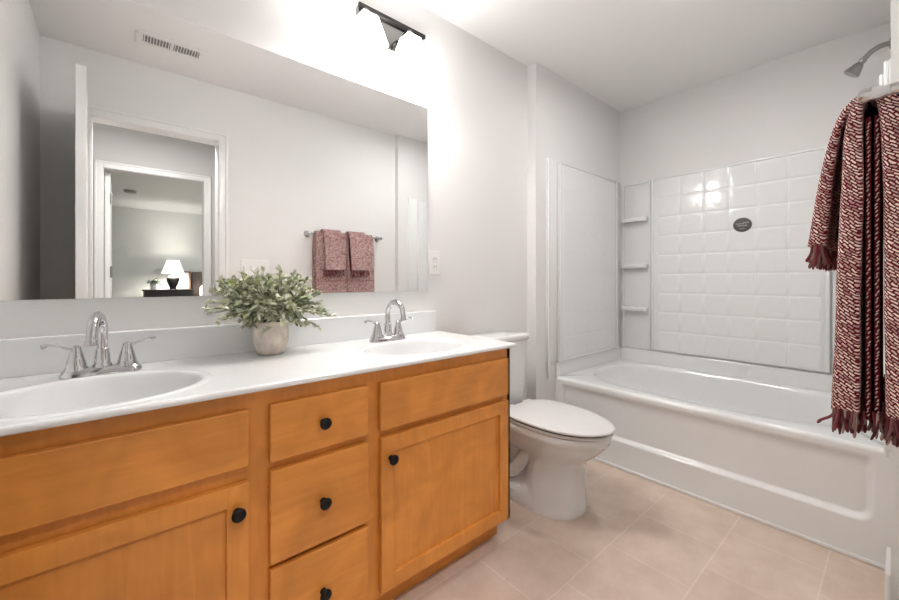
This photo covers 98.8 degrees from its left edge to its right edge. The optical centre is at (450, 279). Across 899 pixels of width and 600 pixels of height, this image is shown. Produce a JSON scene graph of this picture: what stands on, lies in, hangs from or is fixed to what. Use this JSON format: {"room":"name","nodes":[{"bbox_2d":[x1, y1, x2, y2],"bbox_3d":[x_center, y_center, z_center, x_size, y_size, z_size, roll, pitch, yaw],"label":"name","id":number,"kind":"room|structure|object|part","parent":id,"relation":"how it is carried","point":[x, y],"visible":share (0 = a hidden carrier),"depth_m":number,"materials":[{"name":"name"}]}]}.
{"room":"bathroom","nodes":[
{"label":"bathroom","id":0,"kind":"room"},
{"bbox_2d":[0,0,526,400],"bbox_3d":[-0.453,-0.138,1.714,2.428,2.440,0.100,0,0,-41],"label":"wall","id":1,"kind":"structure","parent":0,"point":[474,94],"depth_m":1.99,"materials":[{"name":"white paint"}]},
{"bbox_2d":[0,0,427,300],"bbox_3d":[-0.691,-0.402,1.441,1.505,0.913,0.006,0,0,-41],"label":"mirror","id":2,"kind":"object","parent":1,"relation":"attached to","point":[145,151],"visible":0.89,"depth_m":1.27,"materials":[{"name":"clear glass"}]},
{"bbox_2d":[0,310,435,378],"bbox_3d":[-0.671,0.208,1.448,1.549,0.104,0.020,0,0,-41],"label":"backsplash","id":3,"kind":"structure","parent":1,"relation":"attached to","point":[22,356],"depth_m":1.26,"materials":[{"name":"white stone"}]},
{"bbox_2d":[345,1,429,76],"bbox_3d":[-0.254,-1.073,1.700,0.420,0.230,0.181,0,0,-41],"label":"vanity light","id":4,"kind":"object","parent":1,"relation":"attached to","point":[373,33],"visible":1,"depth_m":1.68,"materials":[{"name":"white glass"}]},
{"bbox_3d":[-0.347,-1.024,1.587,0.052,0.088,0.052,0,0,-41],"label":"bulb","id":5,"kind":"part","parent":4,"relation":"part of","materials":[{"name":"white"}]},
{"bbox_3d":[-0.347,-1.021,1.587,0.132,0.126,0.132,0,0,-41],"label":"lamp shade","id":6,"kind":"part","parent":4,"relation":"part of","materials":[{"name":"white glass"}]},
{"bbox_3d":[-0.277,-1.101,1.779,0.342,0.170,0.030,0,0,-41],"label":"plate","id":7,"kind":"part","parent":4,"relation":"part of","materials":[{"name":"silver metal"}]},
{"bbox_3d":[-0.262,-1.179,1.762,0.352,0.018,0.016,0,0,-41],"label":"rail","id":8,"kind":"part","parent":4,"relation":"part of","materials":[{"name":"grey metal"}]},
{"bbox_3d":[-0.203,-1.098,1.753,0.044,0.060,0.110,0,0,-41],"label":"arm","id":9,"kind":"part","parent":4,"relation":"part of","materials":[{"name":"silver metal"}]},
{"bbox_3d":[-0.182,-1.024,1.728,0.052,0.088,0.052,0,0,-41],"label":"bulb","id":10,"kind":"part","parent":4,"relation":"part of","materials":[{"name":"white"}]},
{"bbox_3d":[-0.182,-1.021,1.728,0.132,0.126,0.132,0,0,-41],"label":"lamp shade","id":11,"kind":"part","parent":4,"relation":"part of","materials":[{"name":"white glass"}]},
{"bbox_2d":[428,251,439,274],"bbox_3d":[-0.084,-0.086,1.957,0.073,0.120,0.011,0,0,-41],"label":"wall outlet","id":12,"kind":"object","parent":1,"relation":"attached to","point":[433,256],"visible":1,"depth_m":1.95,"materials":[{"name":"white plastic"}]},
{"bbox_2d":[432,256,436,261],"bbox_3d":[-0.082,-0.106,1.955,0.032,0.030,0.003,0,0,-41],"label":"socket","id":13,"kind":"object","parent":12,"relation":"attached to","point":[434,258],"depth_m":1.95,"materials":[{"name":"white plastic"}]},
{"bbox_2d":[527,62,619,400],"bbox_3d":[0.935,-0.138,2.858,1.208,2.440,0.166,0,0,-41],"label":"wall","id":14,"kind":"structure","parent":0,"point":[567,124],"depth_m":2.47,"materials":[{"name":"white paint"}]},
{"bbox_2d":[392,459,884,599],"bbox_3d":[0.974,1.132,0.960,3.616,0.100,3.102,0,0,-41],"label":"floor","id":15,"kind":"structure","parent":0,"point":[636,537],"depth_m":1.49,"materials":[{"name":"tile"}]},
{"bbox_2d":[0,348,509,599],"bbox_3d":[-0.496,0.679,1.253,1.559,0.806,0.544,0,0,-41],"label":"vanity cabinet","id":16,"kind":"object","parent":15,"relation":"on","point":[365,486],"visible":0.98,"depth_m":0.98,"materials":[{"name":"brown wood"}]},
{"bbox_3d":[-0.713,0.726,0.761,0.480,0.385,0.005,0,0,-41],"label":"panel","id":17,"kind":"part","parent":16,"relation":"part of","materials":[{"name":"brown wood"}]},
{"bbox_3d":[-0.711,0.385,0.759,0.566,0.138,0.020,0,0,-41],"label":"false drawer","id":18,"kind":"part","parent":16,"relation":"part of","materials":[{"name":"brown wood"}]},
{"bbox_3d":[-0.711,0.726,0.759,0.566,0.471,0.020,0,0,-41],"label":"door","id":19,"kind":"part","parent":16,"relation":"part of","materials":[{"name":"brown wood"}]},
{"bbox_3d":[-0.501,0.553,0.908,0.032,0.032,0.027,0,0,-41],"label":"knob","id":20,"kind":"part","parent":16,"relation":"part of","materials":[{"name":"black metal"}]},
{"bbox_2d":[0,310,515,436],"bbox_3d":[-0.500,0.276,1.262,1.567,0.240,0.526,0,0,-41],"label":"countertop","id":21,"kind":"structure","parent":16,"relation":"on","point":[190,364],"depth_m":1.10,"materials":[{"name":"white stone"}]},
{"bbox_2d":[40,311,156,379],"bbox_3d":[-0.953,0.171,1.053,0.160,0.176,0.187,0,0,9],"label":"faucet","id":22,"kind":"object","parent":21,"relation":"on","point":[76,366],"visible":1,"depth_m":1.04,"materials":[{"name":"silver metal"}]},
{"bbox_3d":[-1.022,0.177,1.002,0.013,0.024,0.068,0,0,37],"label":"lever","id":23,"kind":"part","parent":22,"relation":"part of","materials":[{"name":"silver metal"}]},
{"bbox_3d":[-1.001,0.208,1.028,0.049,0.065,0.049,0,0,-41],"label":"handle","id":24,"kind":"part","parent":22,"relation":"part of","materials":[{"name":"silver metal"}]},
{"bbox_3d":[-0.931,0.162,1.018,0.043,0.158,0.151,0,0,-34],"label":"spout","id":25,"kind":"part","parent":22,"relation":"part of","materials":[{"name":"silver metal"}]},
{"bbox_3d":[-0.961,0.248,1.062,0.170,0.022,0.056,0,0,-41],"label":"plate","id":26,"kind":"part","parent":22,"relation":"part of","materials":[{"name":"silver metal"}]},
{"bbox_3d":[-0.922,0.208,1.096,0.049,0.065,0.049,0,0,-41],"label":"handle","id":27,"kind":"part","parent":22,"relation":"part of","materials":[{"name":"silver metal"}]},
{"bbox_3d":[-0.893,0.177,1.113,0.068,0.024,0.013,0,0,-28],"label":"lever","id":28,"kind":"part","parent":22,"relation":"part of","materials":[{"name":"silver metal"}]},
{"bbox_2d":[201,264,336,354],"bbox_3d":[-0.617,0.101,1.351,0.448,0.314,0.195,0,0,-41],"label":"potted plant","id":29,"kind":"object","parent":21,"relation":"on","point":[271,306],"visible":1,"depth_m":1.31,"materials":[{"name":"green plant"}]},
{"bbox_3d":[-0.631,0.201,1.351,0.115,0.114,0.115,0,0,-41],"label":"pot","id":30,"kind":"part","parent":29,"relation":"part of","materials":[{"name":"ceramic"}]},
{"bbox_2d":[364,300,412,341],"bbox_3d":[-0.263,0.171,1.643,0.178,0.176,0.170,0,0,3],"label":"faucet","id":31,"kind":"object","parent":21,"relation":"on","point":[397,334],"visible":1,"depth_m":1.63,"materials":[{"name":"silver metal"}]},
{"bbox_3d":[-0.311,0.208,1.619,0.049,0.065,0.049,0,0,-41],"label":"handle","id":32,"kind":"part","parent":31,"relation":"part of","materials":[{"name":"silver metal"}]},
{"bbox_3d":[-0.271,0.248,1.652,0.170,0.022,0.056,0,0,-41],"label":"plate","id":33,"kind":"part","parent":31,"relation":"part of","materials":[{"name":"silver metal"}]},
{"bbox_3d":[-0.236,0.162,1.612,0.043,0.158,0.150,0,0,-41],"label":"spout","id":34,"kind":"part","parent":31,"relation":"part of","materials":[{"name":"silver metal"}]},
{"bbox_3d":[-0.232,0.208,1.686,0.049,0.065,0.049,0,0,-41],"label":"handle","id":35,"kind":"part","parent":31,"relation":"part of","materials":[{"name":"silver metal"}]},
{"bbox_3d":[-0.355,0.848,1.064,0.275,0.226,0.020,0,0,-41],"label":"drawer","id":36,"kind":"part","parent":16,"relation":"part of","materials":[{"name":"brown wood"}]},
{"bbox_3d":[-0.355,0.602,1.064,0.275,0.237,0.020,0,0,-41],"label":"drawer","id":37,"kind":"part","parent":16,"relation":"part of","materials":[{"name":"brown wood"}]},
{"bbox_3d":[-0.355,0.389,1.064,0.275,0.146,0.020,0,0,-41],"label":"drawer","id":38,"kind":"part","parent":16,"relation":"part of","materials":[{"name":"brown wood"}]},
{"bbox_3d":[-0.342,0.852,1.044,0.032,0.032,0.027,0,0,-41],"label":"knob","id":39,"kind":"part","parent":16,"relation":"part of","materials":[{"name":"black metal"}]},
{"bbox_3d":[-0.342,0.605,1.044,0.032,0.032,0.027,0,0,-41],"label":"knob","id":40,"kind":"part","parent":16,"relation":"part of","materials":[{"name":"black metal"}]},
{"bbox_3d":[-0.342,0.389,1.044,0.032,0.032,0.027,0,0,-41],"label":"knob","id":41,"kind":"part","parent":16,"relation":"part of","materials":[{"name":"black metal"}]},
{"bbox_3d":[-0.178,0.552,1.184,0.032,0.032,0.027,0,0,-41],"label":"knob","id":42,"kind":"part","parent":16,"relation":"part of","materials":[{"name":"black metal"}]},
{"bbox_3d":[0.003,0.389,1.370,0.586,0.148,0.020,0,0,-41],"label":"false drawer","id":43,"kind":"part","parent":16,"relation":"part of","materials":[{"name":"brown wood"}]},
{"bbox_3d":[0.004,0.724,1.371,0.584,0.476,0.020,0,0,-41],"label":"door","id":44,"kind":"part","parent":16,"relation":"part of","materials":[{"name":"brown wood"}]},
{"bbox_3d":[0.002,0.724,1.373,0.498,0.391,0.005,0,0,-41],"label":"panel","id":45,"kind":"part","parent":16,"relation":"part of","materials":[{"name":"brown wood"}]},
{"bbox_2d":[470,331,614,520],"bbox_3d":[0.455,0.691,1.929,0.376,0.782,0.724,0,0,-41],"label":"toilet","id":46,"kind":"object","parent":15,"relation":"on","point":[552,443],"visible":0.74,"depth_m":1.77,"materials":[{"name":"white ceramic"}]},
{"bbox_3d":[0.270,0.316,2.126,0.349,0.034,0.184,0,0,-41],"label":"tank lid","id":47,"kind":"part","parent":46,"relation":"part of","materials":[{"name":"white ceramic"}]},
{"bbox_3d":[0.268,0.512,2.130,0.325,0.356,0.166,0,0,-41],"label":"tank","id":48,"kind":"part","parent":46,"relation":"part of","materials":[{"name":"white ceramic"}]},
{"bbox_3d":[0.473,0.886,1.909,0.360,0.392,0.634,0,0,-41],"label":"bowl","id":49,"kind":"part","parent":46,"relation":"part of","materials":[{"name":"white ceramic"}]},
{"bbox_3d":[0.523,0.680,1.850,0.370,0.014,0.503,0,0,-41],"label":"seat","id":50,"kind":"part","parent":46,"relation":"part of","materials":[{"name":"white plastic"}]},
{"bbox_3d":[0.524,0.656,1.849,0.376,0.022,0.512,0,0,-41],"label":"lid","id":51,"kind":"part","parent":46,"relation":"part of","materials":[{"name":"white plastic"}]},
{"bbox_2d":[555,347,890,569],"bbox_3d":[1.498,0.812,2.271,0.913,0.540,1.457,0,0,-41],"label":"bathtub","id":52,"kind":"object","parent":15,"relation":"on","point":[747,440],"visible":0.76,"depth_m":1.91,"materials":[{"name":"white ceramic"}]},
{"bbox_3d":[1.159,1.073,1.972,0.010,0.016,1.443,0,0,-41],"label":"trim","id":53,"kind":"part","parent":52,"relation":"part of","materials":[{"name":"white paint"}]},
{"bbox_2d":[412,0,890,111],"bbox_3d":[0.542,-1.398,1.465,3.616,0.080,1.772,0,0,-41],"label":"ceiling","id":54,"kind":"structure","parent":0,"point":[625,54],"depth_m":2.12,"materials":[{"name":"white paint"}]},
{"bbox_2d":[620,21,890,374],"bbox_3d":[1.884,-0.138,2.601,0.100,2.440,1.458,0,0,-41],"label":"wall","id":55,"kind":"structure","parent":0,"point":[792,103],"depth_m":2.47,"materials":[{"name":"white paint"}]},
{"bbox_2d":[546,59,890,456],"bbox_3d":[1.464,-0.073,2.242,1.003,1.416,1.457,0,0,-41],"label":"tub surround","id":56,"kind":"object","parent":55,"relation":"attached to","point":[710,262],"visible":0.65,"depth_m":2.59,"materials":[{"name":"white tile"}]},
{"bbox_3d":[0.998,-0.073,2.782,0.997,1.416,0.030,0,0,-41],"label":"panel","id":57,"kind":"part","parent":56,"relation":"part of","materials":[{"name":"white plastic"}]},
{"bbox_2d":[621,306,647,310],"bbox_3d":[1.427,0.224,2.996,0.066,0.032,0.192,0,0,-41],"label":"shelf","id":58,"kind":"object","parent":56,"relation":"attached to","point":[623,308],"depth_m":2.98,"materials":[{"name":"white plastic"}]},
{"bbox_2d":[621,264,647,268],"bbox_3d":[1.427,-0.105,2.996,0.066,0.032,0.192,0,0,-41],"label":"shelf","id":59,"kind":"object","parent":56,"relation":"attached to","point":[623,266],"depth_m":2.98,"materials":[{"name":"white plastic"}]},
{"bbox_2d":[621,216,647,223],"bbox_3d":[1.427,-0.465,2.996,0.066,0.032,0.192,0,0,-41],"label":"shelf","id":60,"kind":"object","parent":56,"relation":"attached to","point":[628,219],"depth_m":2.99,"materials":[{"name":"white plastic"}]},
{"bbox_3d":[1.834,-0.115,2.558,0.030,1.297,1.454,0,0,-41],"label":"panel","id":61,"kind":"part","parent":56,"relation":"part of","materials":[{"name":"white plastic"}]},
{"bbox_3d":[1.925,-0.073,1.698,0.997,1.416,0.030,0,0,-41],"label":"panel","id":62,"kind":"part","parent":56,"relation":"part of","materials":[{"name":"white plastic"}]},
{"bbox_2d":[891,0,898,599],"bbox_3d":[1.985,-0.138,1.630,1.208,2.440,0.148,0,0,-41],"label":"wall","id":63,"kind":"structure","parent":0,"point":[894,3],"depth_m":1.29,"materials":[{"name":"white paint"}]},
{"bbox_2d":[844,37,890,77],"bbox_3d":[1.874,-0.994,1.733,0.062,0.138,0.151,0,0,-41],"label":"shower head","id":64,"kind":"object","parent":63,"relation":"attached to","point":[854,71],"visible":0.98,"depth_m":1.74},
{"bbox_3d":[1.890,-1.018,1.713,0.021,0.054,0.085,0,0,-41],"label":"arm","id":65,"kind":"part","parent":64,"relation":"part of","materials":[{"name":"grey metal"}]},
{"bbox_2d":[885,547,890,599],"bbox_3d":[1.541,1.034,1.357,0.205,0.095,0.013,0,0,-41],"label":"baseboard","id":66,"kind":"structure","parent":63,"relation":"attached to","point":[888,549],"depth_m":1.29,"materials":[{"name":"white paint"}]},
{"bbox_3d":[0.664,-0.138,0.469,2.308,2.440,0.100,0,0,-41],"label":"wall","id":67,"kind":"structure","parent":0,"visible":0},
{"bbox_2d":[864,374,884,401],"bbox_3d":[1.155,-0.029,1.047,0.273,0.728,0.141,0,0,-41],"label":"towel","id":68,"kind":"object","parent":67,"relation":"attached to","point":[884,374],"visible":0.02,"depth_m":1.00,"materials":[{"name":"red fabric"}]},
{"bbox_2d":[823,175,841,271],"bbox_3d":[1.117,-0.217,1.034,0.181,0.388,0.182,0,0,-41],"label":"towel","id":69,"kind":"object","parent":68,"relation":"on","point":[834,252],"visible":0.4,"depth_m":1.03,"materials":[{"name":"red fabric"}]},
{"bbox_2d":[857,81,898,111],"bbox_3d":[1.091,-0.368,0.955,0.688,0.052,0.083,0,0,-41],"label":"towel bar","id":70,"kind":"object","parent":67,"relation":"attached to","point":[868,96],"visible":0.47,"depth_m":0.76,"materials":[{"name":"silver metal"}]},
{"bbox_2d":[805,94,898,269],"bbox_3d":[0.945,-0.217,0.895,0.172,0.388,0.186,0,0,-41],"label":"towel","id":71,"kind":"object","parent":70,"relation":"hanging from","point":[822,235],"visible":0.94,"depth_m":0.89,"materials":[{"name":"red fabric"}]},
{"bbox_2d":[817,95,898,446],"bbox_3d":[0.952,-0.029,0.878,0.287,0.728,0.148,0,0,-41],"label":"towel","id":72,"kind":"object","parent":70,"relation":"hanging from","point":[869,203],"visible":1,"depth_m":0.80,"materials":[{"name":"red fabric"}]}
]}

